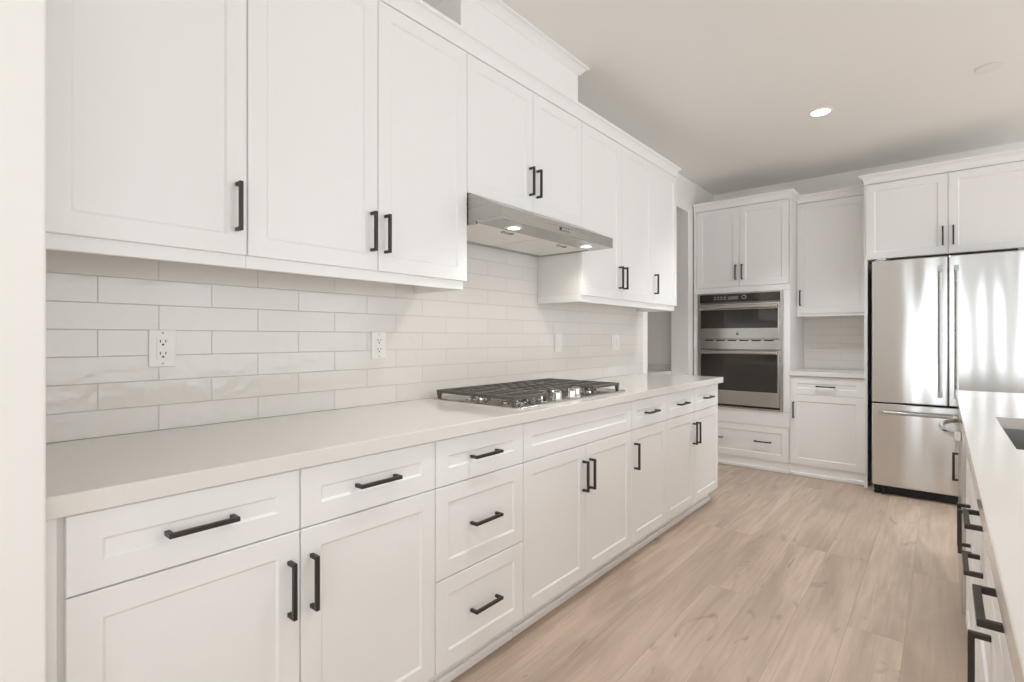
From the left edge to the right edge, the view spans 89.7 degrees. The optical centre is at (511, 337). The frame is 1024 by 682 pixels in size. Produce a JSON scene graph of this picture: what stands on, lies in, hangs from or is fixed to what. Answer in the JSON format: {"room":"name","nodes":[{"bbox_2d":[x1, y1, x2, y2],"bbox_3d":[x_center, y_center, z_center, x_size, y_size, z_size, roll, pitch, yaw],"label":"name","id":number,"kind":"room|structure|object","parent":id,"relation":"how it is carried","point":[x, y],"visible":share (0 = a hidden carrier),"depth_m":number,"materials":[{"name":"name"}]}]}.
{"room":"kitchen","nodes":[
{"label":"kitchen","id":0,"kind":"room"},
{"bbox_2d":[0,0,45,681],"bbox_3d":[-1.123,-0.166,1.067,0.700,2.745,0.136,0,0,40],"label":"wall","id":1,"kind":"structure","parent":0,"point":[22,22],"depth_m":0.87,"materials":[{"name":"white paint"}]},
{"bbox_2d":[648,311,670,363],"bbox_3d":[0.345,-0.166,4.940,1.680,2.745,2.220,0,0,40],"label":"wall","id":2,"kind":"structure","parent":0,"point":[659,323],"depth_m":5.28,"materials":[{"name":"white paint"}]},
{"bbox_2d":[643,174,713,375],"bbox_3d":[-0.971,-0.166,1.927,0.170,2.745,9.909,0,0,40],"label":"wall","id":3,"kind":"structure","parent":0,"point":[689,194],"depth_m":5.04,"materials":[{"name":"white paint"}]},
{"bbox_2d":[46,0,246,268],"bbox_3d":[-1.046,-0.719,1.417,0.348,1.026,0.495,0,0,40],"label":"upper cabinet","id":4,"kind":"object","parent":3,"relation":"attached to","point":[146,100],"visible":0.73,"depth_m":1.33,"materials":[{"name":"white paint"}]},
{"bbox_2d":[380,0,680,177],"bbox_3d":[-0.016,-1.270,2.655,0.340,0.076,3.717,0,0,40],"label":"trim","id":5,"kind":"structure","parent":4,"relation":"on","point":[419,11],"depth_m":2.46,"materials":[{"name":"white paint"}]},
{"bbox_2d":[46,243,642,442],"bbox_3d":[-0.135,-0.112,2.787,0.008,0.804,3.766,0,0,40],"label":"tile backsplash","id":6,"kind":"structure","parent":3,"relation":"attached to","point":[251,344],"depth_m":1.92,"materials":[{"name":"white tile"}]},
{"bbox_2d":[148,330,175,366],"bbox_3d":[-1.100,0.033,1.619,0.009,0.117,0.075,0,0,40],"label":"wall outlet","id":7,"kind":"object","parent":6,"relation":"attached to","point":[161,343],"visible":1,"depth_m":1.62,"materials":[{"name":"white plastic"}]},
{"bbox_2d":[157,338,168,358],"bbox_3d":[-1.098,0.033,1.617,0.003,0.067,0.034,0,0,40],"label":"socket","id":8,"kind":"object","parent":7,"relation":"attached to","point":[162,343],"depth_m":1.62,"materials":[{"name":"white plastic"}]},
{"bbox_2d":[371,332,385,358],"bbox_3d":[-0.580,0.033,2.240,0.009,0.117,0.075,0,0,40],"label":"wall outlet","id":9,"kind":"object","parent":6,"relation":"attached to","point":[378,339],"visible":1,"depth_m":2.23,"materials":[{"name":"white plastic"}]},
{"bbox_2d":[376,338,381,352],"bbox_3d":[-0.578,0.033,2.239,0.003,0.067,0.034,0,0,40],"label":"socket","id":10,"kind":"object","parent":9,"relation":"attached to","point":[378,340],"depth_m":2.24,"materials":[{"name":"white plastic"}]},
{"bbox_2d":[555,334,561,351],"bbox_3d":[0.298,0.034,3.290,0.010,0.117,0.075,0,0,40],"label":"wall switch","id":11,"kind":"object","parent":6,"relation":"attached to","point":[558,337],"visible":1,"depth_m":3.28,"materials":[{"name":"white plastic"}]},
{"bbox_2d":[612,334,618,349],"bbox_3d":[0.780,0.034,3.865,0.010,0.117,0.116,0,0,40],"label":"wall switch","id":12,"kind":"object","parent":6,"relation":"attached to","point":[615,338],"visible":1,"depth_m":3.85,"materials":[{"name":"white plastic"}]},
{"bbox_2d":[244,0,466,293],"bbox_3d":[-0.594,-0.719,1.958,0.348,1.026,0.915,0,0,40],"label":"upper cabinet","id":13,"kind":"object","parent":3,"relation":"attached to","point":[357,110],"visible":0.98,"depth_m":1.80,"materials":[{"name":"white paint"}]},
{"bbox_2d":[467,53,580,226],"bbox_3d":[-0.006,-0.930,2.661,0.348,0.603,0.917,0,0,40],"label":"upper cabinet","id":14,"kind":"object","parent":3,"relation":"attached to","point":[524,151],"visible":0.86,"depth_m":2.50,"materials":[{"name":"white paint"}]},
{"bbox_2d":[422,0,589,100],"bbox_3d":[-0.021,-1.385,2.652,0.352,0.305,1.023,0,0,40],"label":"duct cover","id":15,"kind":"object","parent":14,"relation":"on","point":[496,23],"visible":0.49,"depth_m":2.48,"materials":[{"name":"white paint"}]},
{"bbox_2d":[467,193,612,256],"bbox_3d":[0.060,-0.553,2.606,0.514,0.144,0.912,0,0,40],"label":"range hood","id":16,"kind":"object","parent":3,"relation":"attached to","point":[491,223],"visible":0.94,"depth_m":2.44,"materials":[{"name":"silver metal"}]},
{"bbox_2d":[538,121,652,308],"bbox_3d":[0.589,-0.719,3.371,0.348,1.026,0.934,0,0,40],"label":"upper cabinet","id":17,"kind":"object","parent":3,"relation":"attached to","point":[616,182],"visible":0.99,"depth_m":3.19,"materials":[{"name":"white paint"}]},
{"bbox_2d":[637,165,676,311],"bbox_3d":[1.026,-0.719,3.893,0.348,1.026,0.429,0,0,40],"label":"upper cabinet","id":18,"kind":"object","parent":3,"relation":"attached to","point":[664,184],"visible":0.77,"depth_m":3.81,"materials":[{"name":"white paint"}]},
{"bbox_2d":[451,463,966,681],"bbox_3d":[0.733,1.256,0.403,8.200,0.100,10.159,0,0,40],"label":"floor","id":19,"kind":"structure","parent":0,"point":[776,577],"depth_m":2.33,"materials":[{"name":"brown wood"}]},
{"bbox_2d":[46,441,434,681],"bbox_3d":[-0.783,0.770,1.498,0.662,0.872,0.956,0,0,40],"label":"base cabinet","id":20,"kind":"object","parent":19,"relation":"on","point":[323,572],"visible":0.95,"depth_m":1.24,"materials":[{"name":"white paint"}]},
{"bbox_2d":[46,373,722,520],"bbox_3d":[0.111,0.312,2.581,0.649,0.042,3.766,0,0,40],"label":"countertop","id":21,"kind":"structure","parent":20,"relation":"on","point":[90,474],"depth_m":1.43,"materials":[{"name":"white stone"}]},
{"bbox_2d":[434,378,625,408],"bbox_3d":[0.125,0.267,2.605,0.529,0.048,0.924,0,0,40],"label":"gas cooktop","id":22,"kind":"object","parent":21,"relation":"in","point":[547,391],"visible":1,"depth_m":2.43,"materials":[{"name":"silver metal"}]},
{"bbox_2d":[427,423,522,681],"bbox_3d":[-0.329,0.770,2.041,0.662,0.872,0.459,0,0,40],"label":"base cabinet","id":23,"kind":"object","parent":19,"relation":"on","point":[478,489],"visible":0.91,"depth_m":1.82,"materials":[{"name":"white paint"}]},
{"bbox_2d":[510,401,631,636],"bbox_3d":[0.113,0.770,2.570,0.662,0.872,0.921,0,0,40],"label":"base cabinet","id":24,"kind":"object","parent":19,"relation":"on","point":[577,467],"visible":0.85,"depth_m":2.31,"materials":[{"name":"white paint"}]},
{"bbox_2d":[620,394,665,560],"bbox_3d":[0.553,0.770,3.095,0.662,0.872,0.449,0,0,40],"label":"base cabinet","id":25,"kind":"object","parent":19,"relation":"on","point":[648,430],"visible":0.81,"depth_m":2.89,"materials":[{"name":"white paint"}]},
{"bbox_2d":[648,364,670,373],"bbox_3d":[0.839,0.738,5.451,1.574,0.937,0.598,0,0,40],"label":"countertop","id":26,"kind":"structure","parent":19,"relation":"on","point":[652,368],"depth_m":5.21,"materials":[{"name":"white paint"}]},
{"bbox_2d":[656,384,717,535],"bbox_3d":[0.992,0.770,3.620,0.662,0.872,0.920,0,0,40],"label":"base cabinet","id":27,"kind":"object","parent":19,"relation":"on","point":[691,414],"visible":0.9,"depth_m":3.38,"materials":[{"name":"white paint"}]},
{"bbox_2d":[694,199,803,473],"bbox_3d":[2.308,-0.013,5.028,0.851,2.438,0.635,0,0,40],"label":"tall cabinet","id":28,"kind":"object","parent":19,"relation":"on","point":[747,248],"visible":0.6,"depth_m":4.74,"materials":[{"name":"white paint"}]},
{"bbox_2d":[698,290,782,411],"bbox_3d":[2.272,0.118,4.995,0.756,1.086,0.630,0,0,40],"label":"wall oven","id":29,"kind":"object","parent":28,"relation":"in","point":[740,334],"visible":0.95,"depth_m":4.75,"materials":[{"name":"silver metal"}]},
{"bbox_2d":[790,376,863,485],"bbox_3d":[2.844,0.770,4.580,0.546,0.873,0.635,0,0,40],"label":"base cabinet","id":30,"kind":"object","parent":19,"relation":"on","point":[827,413],"visible":0.9,"depth_m":4.36,"materials":[{"name":"white paint"}]},
{"bbox_2d":[790,368,863,378],"bbox_3d":[2.850,0.314,4.587,0.547,0.036,0.622,0,0,40],"label":"countertop","id":31,"kind":"structure","parent":30,"relation":"on","point":[841,373],"depth_m":4.42,"materials":[{"name":"white stone"}]},
{"bbox_2d":[864,161,1023,487],"bbox_3d":[3.433,-0.013,4.058,1.024,2.438,0.680,0,0,40],"label":"tall cabinet","id":32,"kind":"object","parent":19,"relation":"on","point":[976,210],"visible":0.91,"depth_m":3.87,"materials":[{"name":"white paint"}]},
{"bbox_2d":[693,148,1023,212],"bbox_3d":[2.910,-1.270,4.493,2.461,0.076,0.683,0,0,40],"label":"trim","id":33,"kind":"structure","parent":32,"relation":"on","point":[1014,155],"depth_m":4.11,"materials":[{"name":"white paint"}]},
{"bbox_2d":[872,248,1023,503],"bbox_3d":[3.359,0.300,3.965,0.904,1.812,0.825,0,0,40],"label":"refrigerator","id":34,"kind":"object","parent":19,"relation":"on","point":[941,325],"visible":0.88,"depth_m":3.76,"materials":[{"name":"silver metal"}]},
{"bbox_2d":[938,414,965,614],"bbox_3d":[2.176,0.773,2.087,0.688,0.866,0.602,0,0,40],"label":"dishwasher","id":35,"kind":"object","parent":19,"relation":"on","point":[957,434],"visible":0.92,"depth_m":2.05,"materials":[{"name":"silver metal"}]},
{"bbox_2d":[952,452,957,480],"bbox_3d":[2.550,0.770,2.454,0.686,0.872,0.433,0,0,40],"label":"handle","id":36,"kind":"object","parent":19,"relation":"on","point":[953,453],"visible":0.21,"depth_m":2.56,"materials":[{"name":"black metal"}]},
{"bbox_2d":[955,390,1023,681],"bbox_3d":[1.778,0.312,1.238,1.030,0.042,3.341,0,0,40],"label":"countertop","id":37,"kind":"structure","parent":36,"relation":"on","point":[996,466],"depth_m":0.98,"materials":[{"name":"white stone"}]},
{"bbox_2d":[1003,428,1023,449],"bbox_3d":[1.710,0.444,1.488,0.467,0.222,0.779,0,0,40],"label":"sink","id":38,"kind":"object","parent":37,"relation":"in","point":[1016,436],"visible":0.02,"depth_m":1.87,"materials":[{"name":"silver metal"}]},
{"bbox_2d":[957,452,978,681],"bbox_3d":[1.729,0.772,1.472,0.686,0.868,0.907,0,0,40],"label":"base cabinet","id":39,"kind":"object","parent":19,"relation":"on","point":[972,536],"visible":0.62,"depth_m":1.65,"materials":[{"name":"white paint"}]},
{"bbox_2d":[962,508,989,681],"bbox_3d":[1.303,0.770,0.964,0.686,0.872,0.420,0,0,40],"label":"base cabinet","id":40,"kind":"object","parent":19,"relation":"on","point":[983,574],"visible":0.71,"depth_m":1.19,"materials":[{"name":"white paint"}]},
{"bbox_2d":[967,566,1014,681],"bbox_3d":[0.971,0.770,0.567,0.686,0.872,0.615,0,0,40],"label":"base cabinet","id":41,"kind":"object","parent":19,"relation":"on","point":[1001,670],"visible":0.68,"depth_m":0.85,"materials":[{"name":"white paint"}]},
{"bbox_2d":[501,0,1023,194],"bbox_3d":[0.733,-1.614,0.403,8.200,0.150,10.159,0,0,40],"label":"ceiling","id":42,"kind":"structure","parent":0,"point":[725,91],"depth_m":3.02,"materials":[{"name":"paint"}]},
{"bbox_2d":[808,107,832,116],"bbox_3d":[2.098,-1.535,3.499,0.149,0.007,0.149,0,0,40],"label":"recessed light","id":43,"kind":"object","parent":42,"relation":"in","point":[821,111],"visible":1,"depth_m":3.48,"materials":[{"name":"white plastic"}]},
{"bbox_2d":[975,62,1003,73],"bbox_3d":[2.717,-1.536,2.929,0.120,0.004,0.120,0,0,40],"label":"sprinkler cover","id":44,"kind":"object","parent":42,"relation":"attached to","point":[990,67],"visible":1,"depth_m":2.92,"materials":[{"name":"white plastic"}]},
{"bbox_2d":[714,141,1023,209],"bbox_3d":[4.622,-0.166,3.609,6.250,2.745,0.150,0,0,40],"label":"wall","id":45,"kind":"structure","parent":0,"point":[846,179],"depth_m":4.78,"materials":[{"name":"white paint"}]},
{"bbox_2d":[797,195,863,316],"bbox_3d":[2.931,-0.713,4.684,0.546,1.038,0.353,0,0,40],"label":"upper cabinet","id":46,"kind":"object","parent":45,"relation":"attached to","point":[830,233],"visible":0.8,"depth_m":4.58,"materials":[{"name":"white paint"}]},
{"bbox_2d":[804,315,863,369],"bbox_3d":[3.059,0.038,4.813,0.577,0.514,0.008,0,0,40],"label":"tile backsplash","id":47,"kind":"structure","parent":45,"relation":"attached to","point":[830,342],"depth_m":4.83,"materials":[{"name":"white tile"}]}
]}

